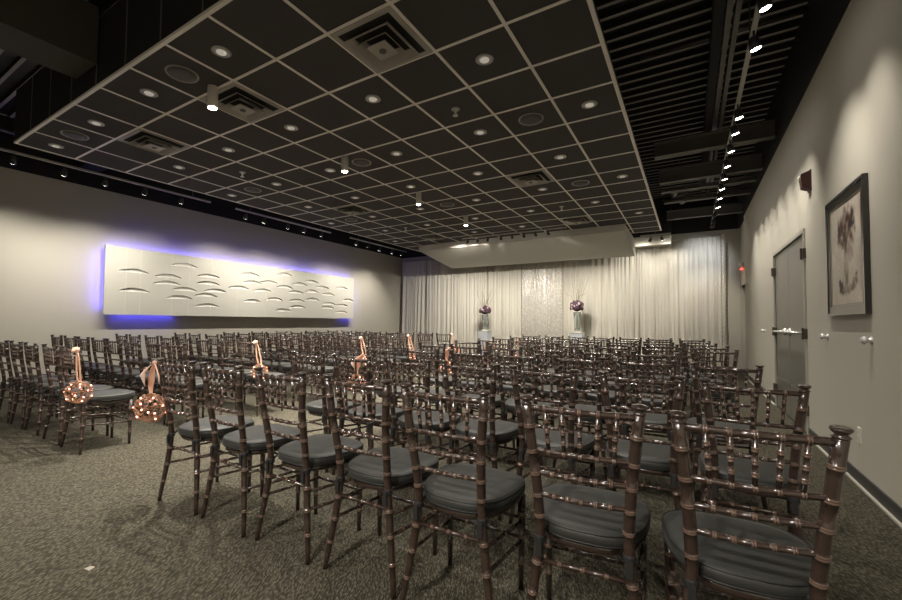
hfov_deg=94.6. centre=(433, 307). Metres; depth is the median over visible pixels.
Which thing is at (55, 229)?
wall
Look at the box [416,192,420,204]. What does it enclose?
spotlight
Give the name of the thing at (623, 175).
recessed light
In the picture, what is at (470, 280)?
drape
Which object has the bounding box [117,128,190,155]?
ceiling vent
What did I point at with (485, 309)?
flower vase
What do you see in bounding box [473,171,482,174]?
recessed light
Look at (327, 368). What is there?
seat cushion
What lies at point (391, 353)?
chair
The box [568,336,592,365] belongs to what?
chair
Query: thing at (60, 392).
seat cushion
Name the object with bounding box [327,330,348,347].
chair
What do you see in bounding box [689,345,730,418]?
chair
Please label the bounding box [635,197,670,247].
soffit
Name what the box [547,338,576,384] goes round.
chair
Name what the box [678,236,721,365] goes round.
drape
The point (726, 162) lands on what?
track spotlight
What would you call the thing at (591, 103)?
recessed light
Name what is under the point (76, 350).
flower ball
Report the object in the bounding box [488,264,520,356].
drape
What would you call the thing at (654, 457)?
seat cushion
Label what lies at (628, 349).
chair
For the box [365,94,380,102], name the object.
recessed light
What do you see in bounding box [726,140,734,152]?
track spotlight
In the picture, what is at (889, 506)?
baseboard
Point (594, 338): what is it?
chair
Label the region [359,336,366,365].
glass ball
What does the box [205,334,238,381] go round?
chair
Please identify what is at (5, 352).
chair
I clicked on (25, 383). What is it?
seat cushion
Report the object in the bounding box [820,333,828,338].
handle
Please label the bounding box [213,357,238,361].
seat cushion
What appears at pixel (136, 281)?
relief panel
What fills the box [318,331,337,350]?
chair
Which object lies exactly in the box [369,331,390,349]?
chair
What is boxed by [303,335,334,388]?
chair
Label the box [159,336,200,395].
chair
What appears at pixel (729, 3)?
channel
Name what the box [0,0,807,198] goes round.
ceiling
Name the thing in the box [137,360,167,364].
seat cushion
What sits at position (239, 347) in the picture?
chair
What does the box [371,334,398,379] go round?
chair
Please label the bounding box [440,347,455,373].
glass ball
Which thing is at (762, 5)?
track spotlight
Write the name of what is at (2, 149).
track
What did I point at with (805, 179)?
fire alarm
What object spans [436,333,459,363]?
chair
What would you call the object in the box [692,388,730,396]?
seat cushion
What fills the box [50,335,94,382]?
chair
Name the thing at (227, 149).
recessed light
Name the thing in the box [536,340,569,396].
chair
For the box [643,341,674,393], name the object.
chair
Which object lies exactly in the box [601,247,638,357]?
drape
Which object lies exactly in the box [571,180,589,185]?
ceiling speaker
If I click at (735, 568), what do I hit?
seat cushion
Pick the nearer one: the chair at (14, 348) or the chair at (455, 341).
the chair at (14, 348)
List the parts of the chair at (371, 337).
post, post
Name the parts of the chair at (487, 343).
post, rail, post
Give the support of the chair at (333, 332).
on the floor
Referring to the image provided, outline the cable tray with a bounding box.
[700,0,725,183]
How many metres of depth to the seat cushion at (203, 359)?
7.60 m
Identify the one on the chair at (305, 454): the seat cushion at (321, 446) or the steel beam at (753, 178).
the seat cushion at (321, 446)
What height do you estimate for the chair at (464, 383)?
0.930 m
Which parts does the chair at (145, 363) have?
post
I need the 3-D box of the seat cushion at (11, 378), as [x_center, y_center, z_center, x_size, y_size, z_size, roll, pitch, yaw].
[-4.798,0.846,4.986,0.416,0.058,0.423,-1,-2,32]
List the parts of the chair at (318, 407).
post, rail, rail, rail, rail, seat frame, post, leg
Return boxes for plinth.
[478,330,491,357]
[569,332,584,355]
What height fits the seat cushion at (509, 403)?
0.058 m
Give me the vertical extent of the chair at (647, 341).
0.930 m
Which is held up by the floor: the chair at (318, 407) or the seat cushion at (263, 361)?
the chair at (318, 407)
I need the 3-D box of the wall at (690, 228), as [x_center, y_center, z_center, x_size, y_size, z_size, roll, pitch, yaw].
[3.790,-0.585,13.235,11.965,4.500,0.150,-1,-2,32]
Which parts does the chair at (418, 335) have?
post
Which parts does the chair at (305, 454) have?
post, rail, rail, rail, rail, post, leg, seat frame, leg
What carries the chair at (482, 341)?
on the floor
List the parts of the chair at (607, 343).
post, rail, post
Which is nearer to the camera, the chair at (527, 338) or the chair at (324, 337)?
the chair at (324, 337)
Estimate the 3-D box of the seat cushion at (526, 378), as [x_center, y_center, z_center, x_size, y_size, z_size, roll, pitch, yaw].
[1.398,0.919,5.470,0.416,0.058,0.423,-1,-2,31]
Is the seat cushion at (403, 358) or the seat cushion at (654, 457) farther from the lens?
the seat cushion at (403, 358)
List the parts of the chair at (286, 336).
post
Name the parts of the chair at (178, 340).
post, post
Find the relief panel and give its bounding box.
[102,245,353,318]
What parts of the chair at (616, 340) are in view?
post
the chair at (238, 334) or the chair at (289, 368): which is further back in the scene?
the chair at (238, 334)
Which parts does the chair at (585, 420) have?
post, rail, rail, rail, rail, seat frame, post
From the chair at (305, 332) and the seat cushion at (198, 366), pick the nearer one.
the seat cushion at (198, 366)
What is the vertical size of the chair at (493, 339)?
0.930 m
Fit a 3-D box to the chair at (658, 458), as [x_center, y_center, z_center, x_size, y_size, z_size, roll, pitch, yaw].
[1.162,0.805,2.284,0.435,0.930,0.521,-1,-2,31]
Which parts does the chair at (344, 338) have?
post, post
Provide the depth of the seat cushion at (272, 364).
6.60 m
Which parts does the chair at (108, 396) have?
post, post, seat frame, leg, leg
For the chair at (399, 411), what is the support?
on the floor
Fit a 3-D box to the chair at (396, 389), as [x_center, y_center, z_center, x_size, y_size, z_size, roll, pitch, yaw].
[-0.407,0.860,4.324,0.435,0.930,0.521,-1,-2,31]
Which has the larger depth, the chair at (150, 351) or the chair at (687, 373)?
the chair at (687, 373)
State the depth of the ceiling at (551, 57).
4.57 m
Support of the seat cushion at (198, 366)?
on the chair at (178, 340)
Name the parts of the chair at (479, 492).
post, rail, rail, rail, rail, leg, seat frame, post, leg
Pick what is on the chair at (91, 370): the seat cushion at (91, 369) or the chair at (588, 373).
the seat cushion at (91, 369)
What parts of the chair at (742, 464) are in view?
leg, post, seat frame, rail, rail, rail, rail, leg, post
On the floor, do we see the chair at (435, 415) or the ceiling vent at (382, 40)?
the chair at (435, 415)
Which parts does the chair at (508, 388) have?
post, rail, post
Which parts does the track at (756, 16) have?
hanger rod, hanger rod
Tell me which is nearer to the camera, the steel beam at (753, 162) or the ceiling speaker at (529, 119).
the ceiling speaker at (529, 119)
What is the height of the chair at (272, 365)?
0.930 m
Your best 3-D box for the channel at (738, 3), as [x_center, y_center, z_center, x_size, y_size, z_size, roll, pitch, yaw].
[3.432,-2.842,4.814,0.044,0.110,9.600,-1,-2,32]
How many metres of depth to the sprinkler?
4.35 m
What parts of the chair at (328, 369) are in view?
post, post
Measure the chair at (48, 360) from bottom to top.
0.930 m
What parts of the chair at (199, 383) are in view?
post, rail, post, leg, seat frame, leg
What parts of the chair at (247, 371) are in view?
post, post, leg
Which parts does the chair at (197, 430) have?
post, rail, rail, rail, rail, post, seat frame, leg, leg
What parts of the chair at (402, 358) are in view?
post, post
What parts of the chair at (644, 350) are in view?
post, rail, post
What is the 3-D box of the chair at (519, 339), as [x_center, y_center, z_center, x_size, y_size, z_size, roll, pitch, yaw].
[1.699,0.971,6.982,0.435,0.930,0.521,-1,-2,33]
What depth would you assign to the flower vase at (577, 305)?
11.74 m
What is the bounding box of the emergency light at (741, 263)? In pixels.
[739,261,743,269]
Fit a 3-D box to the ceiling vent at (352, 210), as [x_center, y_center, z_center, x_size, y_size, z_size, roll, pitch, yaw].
[-1.608,-1.920,8.335,0.584,0.074,0.584,-1,-2,32]
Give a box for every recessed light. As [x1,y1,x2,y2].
[48,143,63,148]
[87,120,104,126]
[139,88,158,97]
[173,165,184,168]
[211,45,231,57]
[222,147,234,151]
[284,124,297,130]
[325,168,334,171]
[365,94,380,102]
[391,151,401,155]
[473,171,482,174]
[474,129,486,134]
[475,53,493,64]
[554,155,565,159]
[581,100,597,108]
[617,174,627,177]
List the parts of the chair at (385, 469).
post, rail, rail, rail, rail, leg, post, seat frame, leg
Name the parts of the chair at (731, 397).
leg, post, seat frame, rail, rail, rail, rail, post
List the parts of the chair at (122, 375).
post, post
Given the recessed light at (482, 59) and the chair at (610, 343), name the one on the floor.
the chair at (610, 343)
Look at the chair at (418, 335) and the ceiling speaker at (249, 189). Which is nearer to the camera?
the ceiling speaker at (249, 189)
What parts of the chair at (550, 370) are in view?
post, post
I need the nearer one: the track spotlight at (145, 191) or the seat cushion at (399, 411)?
the seat cushion at (399, 411)
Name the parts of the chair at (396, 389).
post, rail, rail, post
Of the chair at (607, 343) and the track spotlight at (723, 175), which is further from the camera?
the track spotlight at (723, 175)
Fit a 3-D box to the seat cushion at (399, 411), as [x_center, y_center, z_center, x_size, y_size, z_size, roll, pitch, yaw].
[-0.460,0.828,3.304,0.416,0.058,0.423,-1,-2,33]
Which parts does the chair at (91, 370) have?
post, post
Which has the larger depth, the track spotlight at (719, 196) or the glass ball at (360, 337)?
the track spotlight at (719, 196)
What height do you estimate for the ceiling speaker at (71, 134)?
0.016 m
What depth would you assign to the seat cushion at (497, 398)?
3.86 m
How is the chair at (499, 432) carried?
on the floor
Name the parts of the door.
kick plate, knob, kick plate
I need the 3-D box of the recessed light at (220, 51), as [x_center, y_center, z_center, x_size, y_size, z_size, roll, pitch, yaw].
[-1.758,-2.119,3.452,0.154,0.014,0.154,-1,-2,32]
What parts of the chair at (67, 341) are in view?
post, post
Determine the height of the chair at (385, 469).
0.930 m
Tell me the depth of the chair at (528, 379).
5.26 m
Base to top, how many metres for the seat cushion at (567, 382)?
0.058 m
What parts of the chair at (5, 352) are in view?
post, post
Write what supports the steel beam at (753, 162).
attached to the wall at (836, 104)
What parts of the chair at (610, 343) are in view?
rail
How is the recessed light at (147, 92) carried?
in the ceiling at (551, 57)
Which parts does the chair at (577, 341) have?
post, rail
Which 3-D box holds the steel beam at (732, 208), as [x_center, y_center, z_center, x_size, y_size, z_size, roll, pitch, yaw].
[6.476,-2.292,9.969,1.529,0.220,0.140,-1,-2,32]
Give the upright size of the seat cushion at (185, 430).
0.058 m
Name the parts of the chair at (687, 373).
post, rail, post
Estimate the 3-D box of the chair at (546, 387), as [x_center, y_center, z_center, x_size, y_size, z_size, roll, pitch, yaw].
[1.296,0.879,4.409,0.435,0.930,0.521,-1,-2,33]
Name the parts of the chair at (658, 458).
post, rail, rail, rail, seat frame, rail, post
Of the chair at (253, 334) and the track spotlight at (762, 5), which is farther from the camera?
the chair at (253, 334)
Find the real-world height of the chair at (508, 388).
0.930 m
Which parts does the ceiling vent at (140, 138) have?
plate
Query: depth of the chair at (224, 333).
8.64 m
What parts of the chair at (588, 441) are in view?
post, rail, rail, rail, rail, seat frame, post, leg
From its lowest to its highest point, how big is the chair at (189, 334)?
0.930 m
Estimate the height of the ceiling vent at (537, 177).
0.074 m
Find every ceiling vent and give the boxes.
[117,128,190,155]
[199,82,284,122]
[330,5,432,73]
[332,205,373,215]
[418,234,446,240]
[506,169,554,186]
[559,215,592,224]
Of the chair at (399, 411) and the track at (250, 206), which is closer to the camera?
the chair at (399, 411)
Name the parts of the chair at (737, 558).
leg, post, seat frame, rail, rail, rail, rail, post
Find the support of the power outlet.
attached to the wall at (836, 104)
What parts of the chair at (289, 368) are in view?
post, post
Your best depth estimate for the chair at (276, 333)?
8.96 m
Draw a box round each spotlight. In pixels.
[8,153,16,164]
[60,166,67,176]
[101,176,107,185]
[141,186,147,195]
[207,84,217,109]
[341,156,347,172]
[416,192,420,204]
[464,215,467,225]
[716,190,722,199]
[718,181,724,189]
[720,170,727,180]
[723,156,730,167]
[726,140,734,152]
[730,121,739,135]
[733,104,743,119]
[748,30,761,51]
[756,0,772,12]
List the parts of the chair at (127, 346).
post, post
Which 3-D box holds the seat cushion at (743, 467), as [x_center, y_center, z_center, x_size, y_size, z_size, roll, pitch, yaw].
[1.559,0.804,2.062,0.416,0.058,0.423,-1,-2,33]
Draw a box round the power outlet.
[857,427,861,444]
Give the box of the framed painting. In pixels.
[825,173,871,315]
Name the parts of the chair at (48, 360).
post, post, leg, leg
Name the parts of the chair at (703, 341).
post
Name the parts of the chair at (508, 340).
post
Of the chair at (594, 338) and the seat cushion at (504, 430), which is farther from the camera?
the chair at (594, 338)
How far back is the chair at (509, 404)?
3.50 m
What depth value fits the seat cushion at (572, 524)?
1.48 m
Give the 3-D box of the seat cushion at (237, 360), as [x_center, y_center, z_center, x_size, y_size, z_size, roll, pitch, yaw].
[-3.348,0.937,7.263,0.416,0.058,0.423,-1,-2,31]
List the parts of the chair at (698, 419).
leg, post, seat frame, rail, rail, rail, rail, post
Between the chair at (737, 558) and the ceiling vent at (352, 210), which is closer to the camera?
the chair at (737, 558)
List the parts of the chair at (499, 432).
post, rail, rail, rail, leg, rail, seat frame, post, leg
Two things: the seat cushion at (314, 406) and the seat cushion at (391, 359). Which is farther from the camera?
the seat cushion at (391, 359)
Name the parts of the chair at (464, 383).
post, rail, post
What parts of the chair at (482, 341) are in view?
post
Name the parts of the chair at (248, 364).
post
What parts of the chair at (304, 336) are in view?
post, post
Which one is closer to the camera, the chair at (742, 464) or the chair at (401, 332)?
the chair at (742, 464)
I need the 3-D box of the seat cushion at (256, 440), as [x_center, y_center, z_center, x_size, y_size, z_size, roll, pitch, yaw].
[-1.065,0.798,2.590,0.415,0.058,0.423,-1,-2,32]
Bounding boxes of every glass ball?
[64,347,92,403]
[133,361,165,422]
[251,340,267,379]
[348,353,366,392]
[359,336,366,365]
[407,335,415,359]
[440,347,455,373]
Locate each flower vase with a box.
[476,289,495,330]
[564,275,588,332]
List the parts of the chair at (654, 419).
post, rail, rail, rail, rail, seat frame, post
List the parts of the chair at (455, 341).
post, rail, seat frame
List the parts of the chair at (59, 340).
post, post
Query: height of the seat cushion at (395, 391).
0.058 m
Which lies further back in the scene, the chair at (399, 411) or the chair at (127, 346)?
the chair at (127, 346)
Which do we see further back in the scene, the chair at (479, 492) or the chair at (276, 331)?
the chair at (276, 331)
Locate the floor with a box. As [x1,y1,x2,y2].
[0,356,901,599]
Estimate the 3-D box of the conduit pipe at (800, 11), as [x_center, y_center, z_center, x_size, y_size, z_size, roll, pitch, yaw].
[3.191,-3.054,4.678,1.549,0.044,0.044,-1,-2,32]
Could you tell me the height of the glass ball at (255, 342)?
0.477 m
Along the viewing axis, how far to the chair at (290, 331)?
9.52 m
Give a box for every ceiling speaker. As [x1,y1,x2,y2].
[60,130,88,140]
[164,64,198,82]
[244,187,261,192]
[345,218,356,221]
[352,158,370,165]
[518,113,543,125]
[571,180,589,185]
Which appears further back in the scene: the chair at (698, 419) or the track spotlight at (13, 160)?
the track spotlight at (13, 160)
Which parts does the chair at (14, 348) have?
post, post, leg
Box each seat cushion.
[7,374,56,381]
[21,377,72,386]
[36,380,90,389]
[56,385,113,395]
[75,389,134,401]
[81,364,109,368]
[86,366,120,371]
[101,368,138,373]
[116,370,155,376]
[124,358,154,362]
[134,373,177,380]
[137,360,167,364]
[157,376,201,383]
[178,379,223,387]
[178,415,253,437]
[188,365,219,371]
[195,356,217,360]
[211,367,233,373]
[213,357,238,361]
[222,424,299,450]
[226,369,251,376]
[227,359,253,363]
[243,360,269,365]
[246,372,284,379]
[263,362,290,367]
[278,434,362,464]
[282,364,310,369]
[306,398,361,412]
[308,366,333,371]
[348,404,403,419]
[348,447,438,484]
[376,385,418,394]
[377,358,400,362]
[397,356,419,360]
[398,411,458,430]
[419,388,460,399]
[424,464,524,512]
[430,376,461,384]
[456,418,518,440]
[458,379,489,386]
[461,394,506,404]
[497,382,531,391]
[505,398,553,409]
[525,376,554,379]
[525,428,594,453]
[539,385,577,395]
[542,368,568,373]
[542,484,649,546]
[563,404,614,421]
[566,377,595,384]
[579,370,597,375]
[587,389,626,400]
[606,439,669,470]
[608,381,634,387]
[609,373,642,378]
[622,411,666,429]
[632,394,667,406]
[651,375,669,380]
[662,510,811,597]
[683,372,717,378]
[687,417,757,429]
[689,378,728,385]
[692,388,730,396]
[698,453,800,488]
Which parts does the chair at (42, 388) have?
post, post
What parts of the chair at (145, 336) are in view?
post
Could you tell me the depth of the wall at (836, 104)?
3.44 m
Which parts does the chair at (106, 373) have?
post, post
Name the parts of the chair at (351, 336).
post, post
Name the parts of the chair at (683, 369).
post, rail, post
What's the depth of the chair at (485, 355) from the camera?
3.71 m
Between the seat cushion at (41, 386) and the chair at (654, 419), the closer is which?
the chair at (654, 419)
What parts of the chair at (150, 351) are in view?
post, post, leg, leg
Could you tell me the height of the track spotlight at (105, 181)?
0.165 m
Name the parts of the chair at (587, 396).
post, rail, rail, rail, post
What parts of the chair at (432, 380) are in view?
post, rail, post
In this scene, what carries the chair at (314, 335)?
on the floor
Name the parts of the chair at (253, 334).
post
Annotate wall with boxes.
[0,114,402,383]
[402,196,741,368]
[737,0,901,506]
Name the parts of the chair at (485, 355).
post, rail, rail, rail, rail, seat frame, post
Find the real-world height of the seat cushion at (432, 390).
0.058 m
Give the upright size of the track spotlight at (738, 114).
0.162 m
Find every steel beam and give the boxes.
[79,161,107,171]
[654,119,775,159]
[659,153,762,184]
[662,176,755,193]
[664,189,750,204]
[667,202,742,220]
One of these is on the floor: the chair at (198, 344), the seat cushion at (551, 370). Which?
the chair at (198, 344)
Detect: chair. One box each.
[0,340,57,422]
[9,340,73,428]
[23,342,90,435]
[41,344,113,445]
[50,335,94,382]
[59,346,134,454]
[63,335,109,383]
[76,336,125,388]
[91,337,139,409]
[105,338,156,413]
[115,334,154,388]
[123,339,177,417]
[128,334,167,370]
[144,335,183,392]
[145,341,201,424]
[157,358,253,515]
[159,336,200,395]
[165,342,223,425]
[174,333,207,373]
[176,337,219,399]
[188,333,222,376]
[195,338,234,401]
[200,362,300,537]
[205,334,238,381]
[216,338,255,409]
[220,334,254,390]
[223,332,247,365]
[235,335,269,393]
[236,340,284,416]
[237,332,264,358]
[251,331,272,360]
[252,333,282,360]
[254,367,362,564]
[255,336,290,393]
[266,332,286,361]
[267,333,297,372]
[274,337,312,396]
[276,331,297,361]
[279,332,305,374]
[284,334,315,382]
[290,331,314,364]
[291,351,361,472]
[297,333,325,379]
[297,338,335,400]
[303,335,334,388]
[305,332,328,352]
[313,333,341,379]
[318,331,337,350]
[319,332,344,375]
[323,335,354,382]
[323,373,438,599]
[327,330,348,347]
[331,353,405,474]
[332,331,355,351]
[332,334,358,381]
[337,333,363,375]
[342,336,376,393]
[348,332,363,367]
[350,334,380,383]
[354,333,381,377]
[363,332,381,370]
[365,346,418,442]
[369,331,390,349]
[369,335,400,378]
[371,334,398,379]
[380,332,403,371]
[382,357,458,463]
[385,332,402,356]
[391,334,419,381]
[398,333,423,376]
[399,382,525,599]
[401,332,418,371]
[404,347,460,450]
[417,333,441,377]
[418,342,462,412]
[419,332,441,363]
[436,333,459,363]
[440,360,518,519]
[448,349,507,460]
[450,344,489,395]
[454,340,489,386]
[478,338,510,395]
[485,341,521,396]
[488,345,531,431]
[492,337,517,366]
[494,352,554,469]
[507,339,540,397]
[508,365,594,523]
[509,336,531,381]
[518,338,547,384]
[518,342,556,417]
[520,394,649,599]
[522,334,544,356]
[530,347,578,429]
[532,336,553,384]
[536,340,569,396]
[544,335,567,357]
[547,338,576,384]
[552,355,615,480]
[554,343,595,418]
[557,337,580,389]
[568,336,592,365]
[569,341,598,389]
[576,339,607,395]
[578,349,627,434]
[586,338,614,387]
[593,336,615,367]
[594,345,634,406]
[599,371,685,509]
[606,342,642,393]
[607,340,640,374]
[615,338,643,378]
[615,358,677,478]
[619,337,644,378]
[630,351,679,407]
[641,346,684,410]
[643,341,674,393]
[643,343,678,395]
[645,339,672,370]
[647,338,671,362]
[662,410,853,599]
[679,338,705,374]
[680,340,712,401]
[683,342,719,413]
[687,362,768,515]
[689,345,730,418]
[692,348,738,436]
[698,378,811,542]
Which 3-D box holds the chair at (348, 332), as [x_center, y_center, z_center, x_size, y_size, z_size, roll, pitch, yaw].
[-1.733,1.038,9.868,0.435,0.930,0.521,-1,-2,31]
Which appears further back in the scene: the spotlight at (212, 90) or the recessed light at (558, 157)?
the recessed light at (558, 157)
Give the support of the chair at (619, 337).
on the floor
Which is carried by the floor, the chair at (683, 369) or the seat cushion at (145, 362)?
the chair at (683, 369)
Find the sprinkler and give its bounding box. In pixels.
[451,107,459,116]
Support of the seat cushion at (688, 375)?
on the chair at (687, 373)
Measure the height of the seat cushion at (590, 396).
0.058 m
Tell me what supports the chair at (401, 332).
on the floor
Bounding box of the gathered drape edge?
[721,234,726,365]
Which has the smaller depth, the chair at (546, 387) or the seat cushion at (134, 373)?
the chair at (546, 387)
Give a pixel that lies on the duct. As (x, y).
(61, 36)
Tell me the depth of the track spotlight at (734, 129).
4.85 m
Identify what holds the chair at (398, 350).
on the floor
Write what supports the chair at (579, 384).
on the floor
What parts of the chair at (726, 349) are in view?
leg, post, rail, rail, post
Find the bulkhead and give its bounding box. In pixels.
[419,224,634,267]
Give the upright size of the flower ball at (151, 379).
0.421 m
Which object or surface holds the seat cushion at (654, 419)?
on the chair at (654, 419)
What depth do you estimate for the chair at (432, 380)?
4.96 m
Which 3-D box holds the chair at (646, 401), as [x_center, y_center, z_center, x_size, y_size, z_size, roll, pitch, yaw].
[2.089,0.869,3.898,0.435,0.930,0.521,-1,-2,30]
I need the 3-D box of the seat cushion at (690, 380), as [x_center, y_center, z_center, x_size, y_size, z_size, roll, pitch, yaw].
[3.407,0.927,5.146,0.416,0.058,0.423,-1,-2,31]
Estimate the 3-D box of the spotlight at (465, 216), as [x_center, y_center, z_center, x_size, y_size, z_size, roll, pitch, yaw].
[0.686,-1.817,8.727,0.091,0.208,0.091,-1,-2,32]
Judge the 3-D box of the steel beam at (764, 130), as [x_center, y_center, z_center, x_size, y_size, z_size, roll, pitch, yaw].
[4.245,-2.547,6.359,1.529,0.240,0.140,-1,-2,32]
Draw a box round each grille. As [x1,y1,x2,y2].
[246,188,259,191]
[441,203,452,206]
[573,181,587,185]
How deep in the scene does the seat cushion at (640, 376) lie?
5.53 m
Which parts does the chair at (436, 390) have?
post, rail, post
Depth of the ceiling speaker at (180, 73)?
3.75 m
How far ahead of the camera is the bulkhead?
11.12 m
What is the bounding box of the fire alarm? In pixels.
[798,169,811,192]
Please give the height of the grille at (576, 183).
0.014 m
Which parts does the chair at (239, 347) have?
post, post, leg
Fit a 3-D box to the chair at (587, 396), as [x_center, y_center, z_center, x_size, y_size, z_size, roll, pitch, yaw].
[1.699,0.873,4.131,0.435,0.930,0.521,-1,-2,32]
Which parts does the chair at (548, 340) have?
post, post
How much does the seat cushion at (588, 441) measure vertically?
0.058 m
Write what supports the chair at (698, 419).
on the floor
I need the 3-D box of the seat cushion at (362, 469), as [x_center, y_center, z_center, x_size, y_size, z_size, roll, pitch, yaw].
[-0.210,0.789,2.102,0.416,0.058,0.423,-1,-2,31]
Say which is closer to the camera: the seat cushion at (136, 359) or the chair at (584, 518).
the chair at (584, 518)
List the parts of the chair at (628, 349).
post, rail, post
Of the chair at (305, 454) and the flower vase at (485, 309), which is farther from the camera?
the flower vase at (485, 309)
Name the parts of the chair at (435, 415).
post, rail, rail, rail, rail, seat frame, post, leg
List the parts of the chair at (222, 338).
post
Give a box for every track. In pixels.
[0,147,210,202]
[235,206,330,232]
[350,235,406,251]
[462,227,565,238]
[640,233,670,236]
[711,0,759,220]
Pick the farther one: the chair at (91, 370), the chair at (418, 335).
the chair at (418, 335)
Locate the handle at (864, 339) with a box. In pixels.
[860,336,872,343]
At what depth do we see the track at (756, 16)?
3.96 m
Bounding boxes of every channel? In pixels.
[706,0,733,182]
[710,0,742,181]
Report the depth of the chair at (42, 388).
4.29 m
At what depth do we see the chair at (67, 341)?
6.07 m
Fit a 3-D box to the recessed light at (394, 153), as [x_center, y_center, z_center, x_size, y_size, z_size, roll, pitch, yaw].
[-0.486,-2.037,5.511,0.154,0.014,0.154,-1,-2,32]
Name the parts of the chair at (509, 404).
post, leg, rail, rail, rail, rail, seat frame, post, leg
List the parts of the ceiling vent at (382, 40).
plate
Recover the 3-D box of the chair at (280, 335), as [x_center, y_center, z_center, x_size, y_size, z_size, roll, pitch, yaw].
[-2.870,0.964,8.012,0.435,0.930,0.521,-1,-2,32]
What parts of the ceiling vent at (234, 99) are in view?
plate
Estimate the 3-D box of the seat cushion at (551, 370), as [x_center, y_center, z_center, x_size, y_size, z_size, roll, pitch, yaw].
[1.800,0.947,6.161,0.416,0.058,0.423,-1,-2,30]
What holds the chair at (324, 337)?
on the floor
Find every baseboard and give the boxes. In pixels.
[0,360,284,390]
[748,375,901,528]
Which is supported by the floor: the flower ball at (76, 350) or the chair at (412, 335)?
the chair at (412, 335)
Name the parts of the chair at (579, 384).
post, rail, post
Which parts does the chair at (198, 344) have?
post, post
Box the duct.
[0,0,98,78]
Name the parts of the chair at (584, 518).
post, leg, rail, rail, rail, rail, seat frame, post, leg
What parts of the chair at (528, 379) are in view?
rail, post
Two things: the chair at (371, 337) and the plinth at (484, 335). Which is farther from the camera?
the plinth at (484, 335)
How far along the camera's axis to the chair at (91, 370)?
5.78 m
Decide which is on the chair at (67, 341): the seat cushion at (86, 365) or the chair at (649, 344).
the seat cushion at (86, 365)
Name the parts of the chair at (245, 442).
post, rail, rail, rail, rail, post, seat frame, leg, leg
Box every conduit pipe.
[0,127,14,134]
[640,7,808,59]
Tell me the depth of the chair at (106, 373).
5.54 m
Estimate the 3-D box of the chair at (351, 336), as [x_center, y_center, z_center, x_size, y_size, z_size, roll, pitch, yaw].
[-1.261,0.972,7.827,0.435,0.930,0.521,-1,-2,33]
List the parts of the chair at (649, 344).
rail, post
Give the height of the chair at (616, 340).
0.930 m
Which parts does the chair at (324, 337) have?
post, post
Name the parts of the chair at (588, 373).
post, rail, post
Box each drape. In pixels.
[402,261,425,349]
[426,260,455,351]
[456,266,486,352]
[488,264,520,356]
[521,261,561,355]
[563,258,600,359]
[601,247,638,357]
[639,240,678,359]
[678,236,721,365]
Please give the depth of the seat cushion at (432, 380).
4.99 m
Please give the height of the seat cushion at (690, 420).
0.058 m
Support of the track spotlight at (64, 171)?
attached to the track at (2, 149)
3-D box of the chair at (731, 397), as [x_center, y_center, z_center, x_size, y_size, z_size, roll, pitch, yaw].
[3.006,0.895,4.434,0.435,0.930,0.521,-1,-2,31]
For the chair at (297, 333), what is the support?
on the floor
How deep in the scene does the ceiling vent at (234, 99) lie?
4.25 m
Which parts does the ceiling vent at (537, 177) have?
plate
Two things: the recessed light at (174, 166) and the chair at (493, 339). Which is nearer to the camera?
the recessed light at (174, 166)
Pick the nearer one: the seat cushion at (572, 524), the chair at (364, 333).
the seat cushion at (572, 524)
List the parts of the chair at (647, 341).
rail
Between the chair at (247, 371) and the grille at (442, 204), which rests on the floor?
the chair at (247, 371)
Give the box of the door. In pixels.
[771,228,809,434]
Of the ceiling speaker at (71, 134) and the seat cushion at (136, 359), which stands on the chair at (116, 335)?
the seat cushion at (136, 359)
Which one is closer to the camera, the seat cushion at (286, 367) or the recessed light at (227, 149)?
the recessed light at (227, 149)
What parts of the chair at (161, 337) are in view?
post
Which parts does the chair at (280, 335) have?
post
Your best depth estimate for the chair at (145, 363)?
6.76 m
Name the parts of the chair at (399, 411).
post, rail, rail, rail, rail, post, seat frame, leg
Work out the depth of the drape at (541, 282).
13.04 m
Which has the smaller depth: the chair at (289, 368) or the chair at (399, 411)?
the chair at (399, 411)
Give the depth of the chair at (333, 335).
7.92 m
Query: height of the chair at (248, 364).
0.930 m
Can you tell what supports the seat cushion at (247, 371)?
on the chair at (247, 371)
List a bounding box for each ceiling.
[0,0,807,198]
[14,0,661,251]
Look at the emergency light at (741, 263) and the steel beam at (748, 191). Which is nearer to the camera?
the steel beam at (748, 191)
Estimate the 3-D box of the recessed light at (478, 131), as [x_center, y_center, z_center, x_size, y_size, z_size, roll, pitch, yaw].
[0.551,-2.049,4.871,0.154,0.014,0.154,-1,-2,32]
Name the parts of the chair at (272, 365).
post, post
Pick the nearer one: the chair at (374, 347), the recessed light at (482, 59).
the recessed light at (482, 59)
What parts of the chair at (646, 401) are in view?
post, rail, rail, rail, post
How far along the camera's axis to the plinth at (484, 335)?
13.14 m
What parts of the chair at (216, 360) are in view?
post, post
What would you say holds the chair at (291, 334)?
on the floor
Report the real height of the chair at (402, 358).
0.930 m
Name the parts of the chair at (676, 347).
post, rail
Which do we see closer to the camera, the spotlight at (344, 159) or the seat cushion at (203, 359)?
the spotlight at (344, 159)
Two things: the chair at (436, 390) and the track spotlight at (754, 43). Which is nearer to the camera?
the track spotlight at (754, 43)
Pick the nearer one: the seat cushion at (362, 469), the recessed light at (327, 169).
the seat cushion at (362, 469)
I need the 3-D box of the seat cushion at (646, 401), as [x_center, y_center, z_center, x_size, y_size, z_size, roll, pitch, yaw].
[2.110,0.874,3.939,0.416,0.058,0.423,-1,-2,30]
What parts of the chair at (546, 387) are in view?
post, rail, rail, seat frame, post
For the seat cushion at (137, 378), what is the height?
0.058 m
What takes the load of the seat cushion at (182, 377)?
on the chair at (150, 351)

